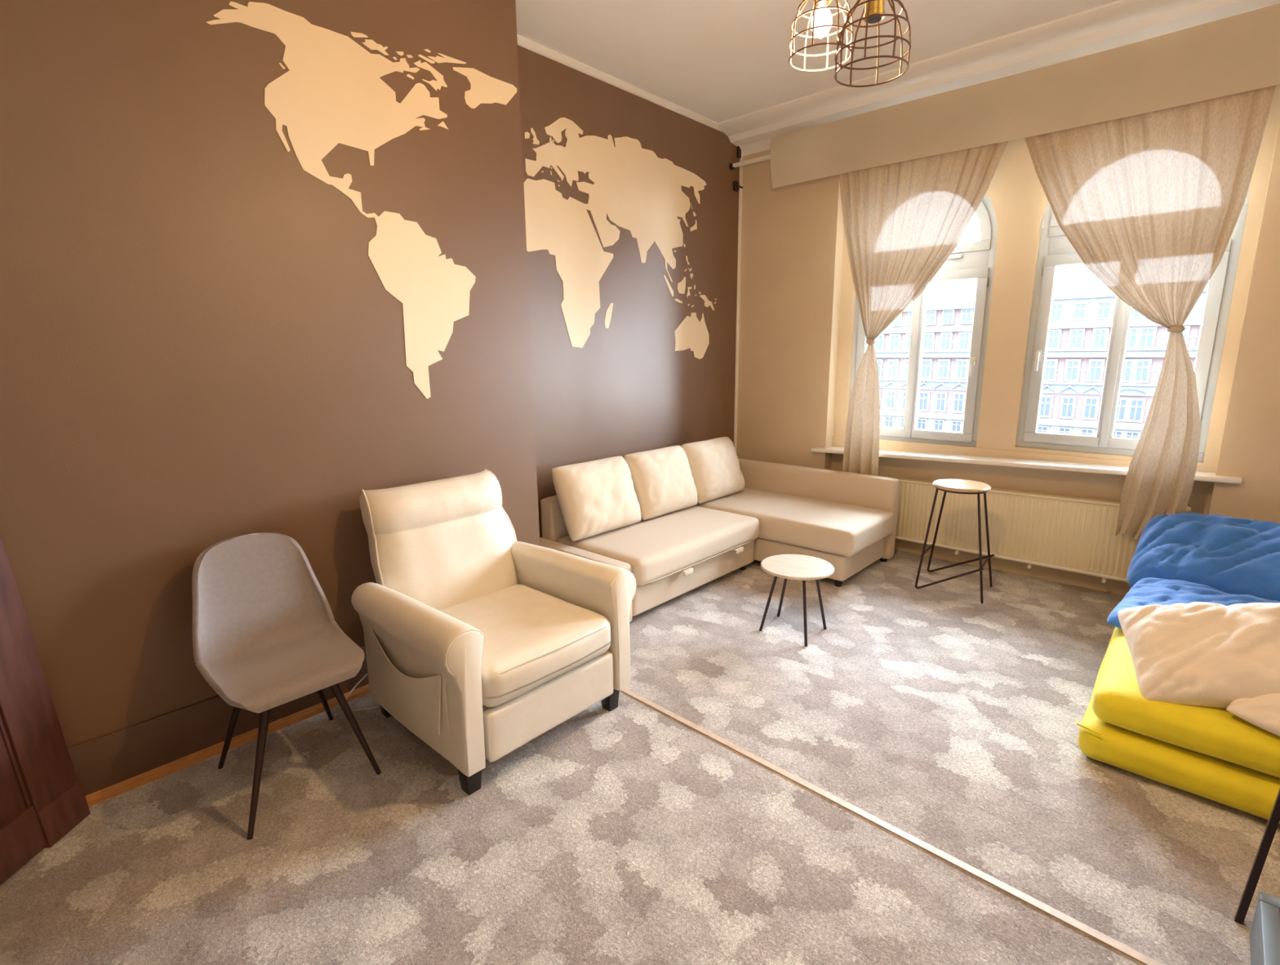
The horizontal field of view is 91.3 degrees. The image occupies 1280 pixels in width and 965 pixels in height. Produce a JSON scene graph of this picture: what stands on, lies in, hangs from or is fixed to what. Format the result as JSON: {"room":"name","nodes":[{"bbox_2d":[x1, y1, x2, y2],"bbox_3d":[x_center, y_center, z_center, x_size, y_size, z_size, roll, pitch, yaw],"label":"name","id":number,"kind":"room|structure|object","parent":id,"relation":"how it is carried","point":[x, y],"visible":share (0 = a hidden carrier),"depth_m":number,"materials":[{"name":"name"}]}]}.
{"room":"living room","nodes":[
{"label":"living room","id":0,"kind":"room"},
{"bbox_2d":[0,0,539,747],"bbox_3d":[-2.397,-0.485,2.023,0.600,3.397,4.638,10,16,41],"label":"wall","id":1,"kind":"structure","parent":0,"point":[202,340],"depth_m":2.38,"materials":[{"name":"brown paint"}]},
{"bbox_2d":[67,644,368,795],"bbox_3d":[-2.087,1.075,2.212,0.014,0.235,4.438,10,16,41],"label":"baseboard","id":2,"kind":"structure","parent":1,"relation":"attached to","point":[105,761],"depth_m":2.45,"materials":[{"name":"brown wood"}]},
{"bbox_2d":[84,684,369,807],"bbox_3d":[-2.071,1.176,2.220,0.026,0.034,4.438,10,16,41],"label":"trim","id":3,"kind":"structure","parent":1,"relation":"attached to","point":[104,794],"depth_m":2.54,"materials":[{"name":"orange wood"}]},
{"bbox_2d":[206,1,516,398],"bbox_3d":[-1.095,-1.181,2.883,0.002,1.587,1.386,10,16,41],"label":"decal","id":4,"kind":"object","parent":1,"relation":"attached to","point":[332,91],"visible":1,"depth_m":2.74,"materials":[{"name":"beige paint"}]},
{"bbox_2d":[517,44,739,537],"bbox_3d":[0.085,-1.119,4.936,0.200,3.397,3.112,10,16,41],"label":"wall","id":5,"kind":"structure","parent":0,"point":[628,389],"depth_m":4.60,"materials":[{"name":"brown paint"}]},
{"bbox_2d":[516,34,721,131],"bbox_3d":[-0.008,-2.711,4.342,0.035,0.035,2.632,10,16,41],"label":"trim","id":6,"kind":"structure","parent":5,"relation":"attached to","point":[522,42],"depth_m":4.13,"materials":[{"name":"white paint"}]},
{"bbox_2d":[524,117,716,359],"bbox_3d":[-0.032,-1.665,4.545,0.002,1.533,2.021,10,16,41],"label":"decal","id":7,"kind":"object","parent":5,"relation":"attached to","point":[640,191],"visible":1,"depth_m":4.26,"materials":[{"name":"beige paint"}]},
{"bbox_2d":[733,180,742,191],"bbox_3d":[0.835,-2.518,5.320,0.035,0.080,0.105,10,16,41],"label":"wall bracket","id":8,"kind":"object","parent":5,"relation":"attached to","point":[735,184],"visible":1,"depth_m":5.29,"materials":[{"name":"metal"}]},
{"bbox_2d":[733,151,742,452],"bbox_3d":[0.878,-1.228,5.638,0.014,3.285,0.035,10,16,41],"label":"trim","id":9,"kind":"structure","parent":5,"relation":"attached to","point":[740,180],"depth_m":5.55,"materials":[{"name":"white paint"}]},
{"bbox_2d":[736,146,741,158],"bbox_3d":[0.836,-2.795,5.279,0.020,0.100,0.044,10,16,41],"label":"cable box","id":10,"kind":"object","parent":5,"relation":"attached to","point":[739,150],"visible":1,"depth_m":5.27,"materials":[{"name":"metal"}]},
{"bbox_2d":[515,0,1118,122],"bbox_3d":[0.680,-2.105,0.949,6.100,0.150,7.750,10,16,41],"label":"ceiling","id":11,"kind":"structure","parent":0,"point":[717,60],"depth_m":3.64,"materials":[{"name":"paint"}]},
{"bbox_2d":[788,0,853,71],"bbox_3d":[0.490,-1.656,1.619,0.172,0.999,0.172,10,16,41],"label":"pendant lamp","id":12,"kind":"object","parent":11,"relation":"hanging from","point":[821,20],"visible":0.91,"depth_m":1.69,"materials":[{"name":"brown metal"}]},
{"bbox_2d":[813,0,831,6],"bbox_3d":[0.493,-1.351,1.682,0.047,0.109,0.047,10,16,41],"label":"socket","id":13,"kind":"object","parent":12,"relation":"attached to","point":[819,2],"depth_m":1.69,"materials":[{"name":"metal"}]},
{"bbox_2d":[834,0,911,87],"bbox_3d":[0.548,-1.538,1.385,0.172,1.135,0.172,10,16,41],"label":"pendant lamp","id":14,"kind":"object","parent":11,"relation":"hanging from","point":[874,10],"visible":1,"depth_m":1.47,"materials":[{"name":"brown metal"}]},
{"bbox_2d":[863,0,884,23],"bbox_3d":[0.552,-1.147,1.466,0.047,0.109,0.047,10,16,41],"label":"socket","id":15,"kind":"object","parent":14,"relation":"attached to","point":[877,6],"depth_m":1.46,"materials":[{"name":"metal"}]},
{"bbox_2d":[736,84,1279,595],"bbox_3d":[3.150,-0.942,3.933,5.700,3.397,0.480,10,16,41],"label":"wall","id":16,"kind":"structure","parent":0,"point":[797,298],"depth_m":4.46,"materials":[{"name":"beige paint"}]},
{"bbox_2d":[728,154,770,169],"bbox_3d":[2.910,-2.284,3.401,5.700,0.048,0.189,10,16,41],"label":"rail","id":17,"kind":"object","parent":16,"relation":"attached to","point":[732,166],"visible":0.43,"depth_m":5.10,"materials":[{"name":"white paint"}]},
{"bbox_2d":[838,140,1008,475],"bbox_3d":[1.938,-1.136,4.495,1.194,2.652,0.089,11,16,44],"label":"curtain","id":18,"kind":"object","parent":17,"relation":"hanging from","point":[903,220],"visible":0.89,"depth_m":4.47,"materials":[{"name":"beige fabric"}]},
{"bbox_2d":[838,140,1008,341],"bbox_3d":[1.929,-1.726,4.369,1.196,1.444,0.064,10,16,41],"label":"drape","id":19,"kind":"object","parent":18,"relation":"hanging from","point":[903,220],"depth_m":4.41,"materials":[{"name":"beige fabric"}]},
{"bbox_2d":[770,3,1279,188],"bbox_3d":[2.898,-2.186,3.270,5.018,0.377,0.085,10,16,41],"label":"valance","id":20,"kind":"object","parent":17,"relation":"hanging from","point":[1238,53],"visible":1,"depth_m":3.66,"materials":[{"name":"beige fabric"}]},
{"bbox_2d":[1024,84,1275,539],"bbox_3d":[2.783,-0.984,3.745,1.163,2.660,0.097,10,16,41],"label":"curtain","id":21,"kind":"object","parent":17,"relation":"hanging from","point":[1151,203],"visible":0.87,"depth_m":3.56,"materials":[{"name":"beige fabric"}]},
{"bbox_2d":[1024,84,1275,328],"bbox_3d":[2.769,-1.596,3.608,1.165,1.406,0.075,10,16,41],"label":"drape","id":22,"kind":"object","parent":21,"relation":"hanging from","point":[1151,203],"depth_m":3.51,"materials":[{"name":"beige fabric"}]},
{"bbox_2d":[849,193,997,447],"bbox_3d":[2.112,-1.279,4.745,1.005,1.972,0.142,10,16,41],"label":"window","id":23,"kind":"structure","parent":16,"relation":"in","point":[971,260],"depth_m":4.58,"materials":[{"name":"white plastic"}]},
{"bbox_2d":[717,0,1279,155],"bbox_3d":[2.837,-2.457,3.285,5.700,0.160,0.400,10,16,41],"label":"trim","id":24,"kind":"structure","parent":16,"relation":"attached to","point":[1119,23],"depth_m":3.83,"materials":[{"name":"paint"}]},
{"bbox_2d":[831,435,1216,483],"bbox_3d":[2.529,-0.197,4.516,2.415,0.090,0.012,10,16,41],"label":"windowsill","id":25,"kind":"structure","parent":16,"relation":"attached to","point":[837,441],"depth_m":4.53,"materials":[{"name":"beige paint"}]},
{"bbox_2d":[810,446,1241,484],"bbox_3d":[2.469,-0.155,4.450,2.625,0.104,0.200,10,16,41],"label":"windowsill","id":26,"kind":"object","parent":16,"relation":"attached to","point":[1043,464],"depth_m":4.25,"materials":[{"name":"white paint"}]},
{"bbox_2d":[877,475,1191,582],"bbox_3d":[2.493,0.264,4.547,2.231,0.569,0.163,10,16,41],"label":"radiator","id":27,"kind":"object","parent":16,"relation":"attached to","point":[1073,534],"visible":0.52,"depth_m":4.31,"materials":[{"name":"beige metal"}]},
{"bbox_2d":[877,475,1119,506],"bbox_3d":[2.435,0.042,4.515,2.130,0.048,0.085,10,16,41],"label":"grille","id":28,"kind":"object","parent":27,"relation":"attached to","point":[1058,500],"depth_m":4.26,"materials":[{"name":"beige metal"}]},
{"bbox_2d":[1016,188,1249,461],"bbox_3d":[3.031,-1.148,3.915,0.995,1.958,0.142,10,16,41],"label":"window","id":29,"kind":"structure","parent":16,"relation":"in","point":[1055,250],"depth_m":4.04,"materials":[{"name":"white plastic"}]},
{"bbox_3d":[0.717,1.386,1.677,6.100,0.188,7.750,10,16,41],"label":"floor","id":30,"kind":"structure","parent":0,"visible":0},
{"bbox_2d":[0,690,1143,964],"bbox_3d":[-0.212,1.562,0.390,5.322,0.012,4.185,10,16,41],"label":"carpet","id":31,"kind":"object","parent":30,"relation":"on","point":[627,834],"visible":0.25,"depth_m":1.97,"materials":[{"name":"grey carpet"}]},
{"bbox_2d":[0,533,90,884],"bbox_3d":[-2.041,0.208,1.555,0.132,2.200,0.942,-1,12,0],"label":"door","id":32,"kind":"structure","parent":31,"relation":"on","point":[42,799],"depth_m":2.03,"materials":[{"name":"red wood"}]},
{"bbox_2d":[191,532,381,839],"bbox_3d":[-1.361,0.689,2.382,0.566,0.914,0.507,10,16,41],"label":"shell chair","id":33,"kind":"object","parent":31,"relation":"on","point":[267,635],"visible":1,"depth_m":2.41,"materials":[{"name":"grey plastic"}]},
{"bbox_2d":[345,672,380,711],"bbox_3d":[-1.225,0.884,2.944,0.178,0.296,0.344,10,16,41],"label":"power cable","id":34,"kind":"object","parent":31,"relation":"on","point":[358,682],"visible":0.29,"depth_m":2.91,"materials":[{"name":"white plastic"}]},
{"bbox_2d":[351,468,636,795],"bbox_3d":[-0.678,0.543,2.777,0.985,1.017,0.960,10,16,41],"label":"armchair","id":35,"kind":"object","parent":31,"relation":"on","point":[481,642],"visible":1,"depth_m":2.65,"materials":[{"name":"beige leather"}]},
{"bbox_2d":[440,584,610,706],"bbox_3d":[-0.571,0.674,2.710,0.706,0.235,0.660,10,16,41],"label":"seat cushion","id":36,"kind":"object","parent":35,"relation":"on","point":[540,641],"depth_m":2.58,"materials":[{"name":"beige leather"}]},
{"bbox_2d":[1249,891,1279,964],"bbox_3d":[1.657,1.254,1.369,0.438,0.152,0.555,10,16,41],"label":"crate","id":37,"kind":"object","parent":31,"relation":"on","point":[1264,935],"visible":1,"depth_m":1.60,"materials":[{"name":"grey plastic"}]},
{"bbox_2d":[620,688,1163,964],"bbox_3d":[1.151,1.240,1.847,5.326,0.018,0.028,11,16,43],"label":"trim","id":38,"kind":"structure","parent":30,"relation":"attached to","point":[1135,955],"depth_m":2.04,"materials":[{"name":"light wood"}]},
{"bbox_2d":[624,549,1279,964],"bbox_3d":[2.031,0.980,3.063,5.700,0.012,3.149,10,16,41],"label":"carpet","id":39,"kind":"object","parent":30,"relation":"on","point":[944,716],"visible":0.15,"depth_m":2.72,"materials":[{"name":"grey carpet"}]},
{"bbox_2d":[539,457,899,622],"bbox_3d":[0.614,0.366,4.435,1.592,0.660,2.319,10,16,41],"label":"sofa","id":40,"kind":"object","parent":39,"relation":"on","point":[846,520],"visible":0.77,"depth_m":4.39,"materials":[{"name":"beige fabric"}]},
{"bbox_2d":[551,455,640,541],"bbox_3d":[-0.271,0.091,4.154,0.302,0.462,0.642,10,16,41],"label":"cushion","id":41,"kind":"object","parent":40,"relation":"on","point":[597,496],"visible":1,"depth_m":4.01,"materials":[{"name":"beige fabric"}]},
{"bbox_2d":[556,505,759,586],"bbox_3d":[0.160,0.388,4.347,0.782,0.192,1.321,10,16,41],"label":"seat cushion","id":42,"kind":"object","parent":40,"relation":"on","point":[660,548],"depth_m":4.09,"materials":[{"name":"beige fabric"}]},
{"bbox_2d":[623,445,697,519],"bbox_3d":[0.170,-0.012,4.625,0.299,0.463,0.627,10,16,41],"label":"cushion","id":43,"kind":"object","parent":40,"relation":"on","point":[662,478],"visible":0.93,"depth_m":4.48,"materials":[{"name":"beige fabric"}]},
{"bbox_2d":[680,436,745,503],"bbox_3d":[0.605,-0.114,5.090,0.300,0.463,0.627,10,16,41],"label":"cushion","id":44,"kind":"object","parent":40,"relation":"on","point":[714,464],"visible":0.88,"depth_m":4.94,"materials":[{"name":"beige fabric"}]},
{"bbox_2d":[694,488,893,556],"bbox_3d":[1.115,0.265,4.873,1.460,0.202,0.753,10,16,41],"label":"cushion","id":45,"kind":"object","parent":40,"relation":"on","point":[822,525],"depth_m":4.54,"materials":[{"name":"beige fabric"}]},
{"bbox_2d":[759,554,834,646],"bbox_3d":[0.879,0.670,3.550,0.413,0.426,0.405,10,16,41],"label":"side table","id":46,"kind":"object","parent":39,"relation":"on","point":[790,566],"visible":1,"depth_m":3.49,"materials":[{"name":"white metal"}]},
{"bbox_2d":[915,479,994,604],"bbox_3d":[2.094,0.361,4.154,0.461,0.759,0.524,10,16,41],"label":"bar stool","id":47,"kind":"object","parent":39,"relation":"on","point":[953,486],"visible":1,"depth_m":4.04,"materials":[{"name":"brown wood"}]},
{"bbox_2d":[1075,638,1279,824],"bbox_3d":[2.969,0.979,2.620,1.668,0.167,1.969,10,16,41],"label":"mattress","id":48,"kind":"object","parent":39,"relation":"on","point":[1246,789],"visible":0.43,"depth_m":2.27,"materials":[{"name":"yellow fabric"}]},
{"bbox_2d":[1092,626,1279,777],"bbox_3d":[2.986,0.825,2.588,1.649,0.167,1.952,10,16,41],"label":"mattress","id":49,"kind":"object","parent":48,"relation":"on","point":[1117,700],"visible":0.46,"depth_m":2.27,"materials":[{"name":"yellow fabric"}]},
{"bbox_2d":[1106,577,1279,628],"bbox_3d":[2.660,0.630,2.835,0.598,0.191,0.775,-10,15,-39],"label":"blanket","id":50,"kind":"object","parent":49,"relation":"on","point":[1146,591],"visible":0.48,"depth_m":2.99,"materials":[{"name":"blue fabric"}]},
{"bbox_2d":[1118,601,1279,708],"bbox_3d":[2.216,0.646,2.363,0.607,0.375,0.406,5,13,26],"label":"blanket","id":51,"kind":"object","parent":49,"relation":"on","point":[1211,655],"visible":0.94,"depth_m":2.32,"materials":[{"name":"white fabric"}]},
{"bbox_2d":[1126,512,1279,600],"bbox_3d":[3.216,0.445,3.132,1.183,0.457,0.645,10,16,41],"label":"pillow","id":52,"kind":"object","parent":49,"relation":"on","point":[1227,554],"visible":0.82,"depth_m":3.21,"materials":[{"name":"blue fabric"}]},
{"bbox_2d":[1226,693,1279,736],"bbox_3d":[2.373,0.809,2.020,0.392,0.153,0.608,-6,13,-25],"label":"pillow","id":53,"kind":"object","parent":49,"relation":"on","point":[1263,712],"visible":0.71,"depth_m":2.14,"materials":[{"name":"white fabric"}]},
{"bbox_2d":[1234,788,1279,924],"bbox_3d":[1.793,0.989,1.181,0.875,0.746,0.690,10,16,41],"label":"table leg","id":54,"kind":"object","parent":39,"relation":"on","point":[1273,823],"visible":1,"depth_m":1.72,"materials":[{"name":"black metal"}]},
{"label":"outside","id":55,"kind":"structure","parent":0,"visible":0},
{"bbox_3d":[16.179,5.125,41.722,150.000,0.200,69.600,10,16,41],"label":"street","id":56,"kind":"object","parent":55,"visible":0},
{"bbox_2d":[874,305,974,431],"bbox_3d":[31.901,-11.801,76.630,22.600,18.362,8.700,10,16,41],"label":"apartment building","id":57,"kind":"structure","parent":56,"relation":"on","point":[948,333],"depth_m":70.34,"materials":[{"name":"stone"}]},
{"bbox_2d":[1037,281,1208,438],"bbox_3d":[49.588,-9.176,60.666,25.470,19.375,8.700,10,16,41],"label":"apartment building","id":58,"kind":"structure","parent":56,"relation":"on","point":[1082,319],"depth_m":60.21,"materials":[{"name":"stone"}]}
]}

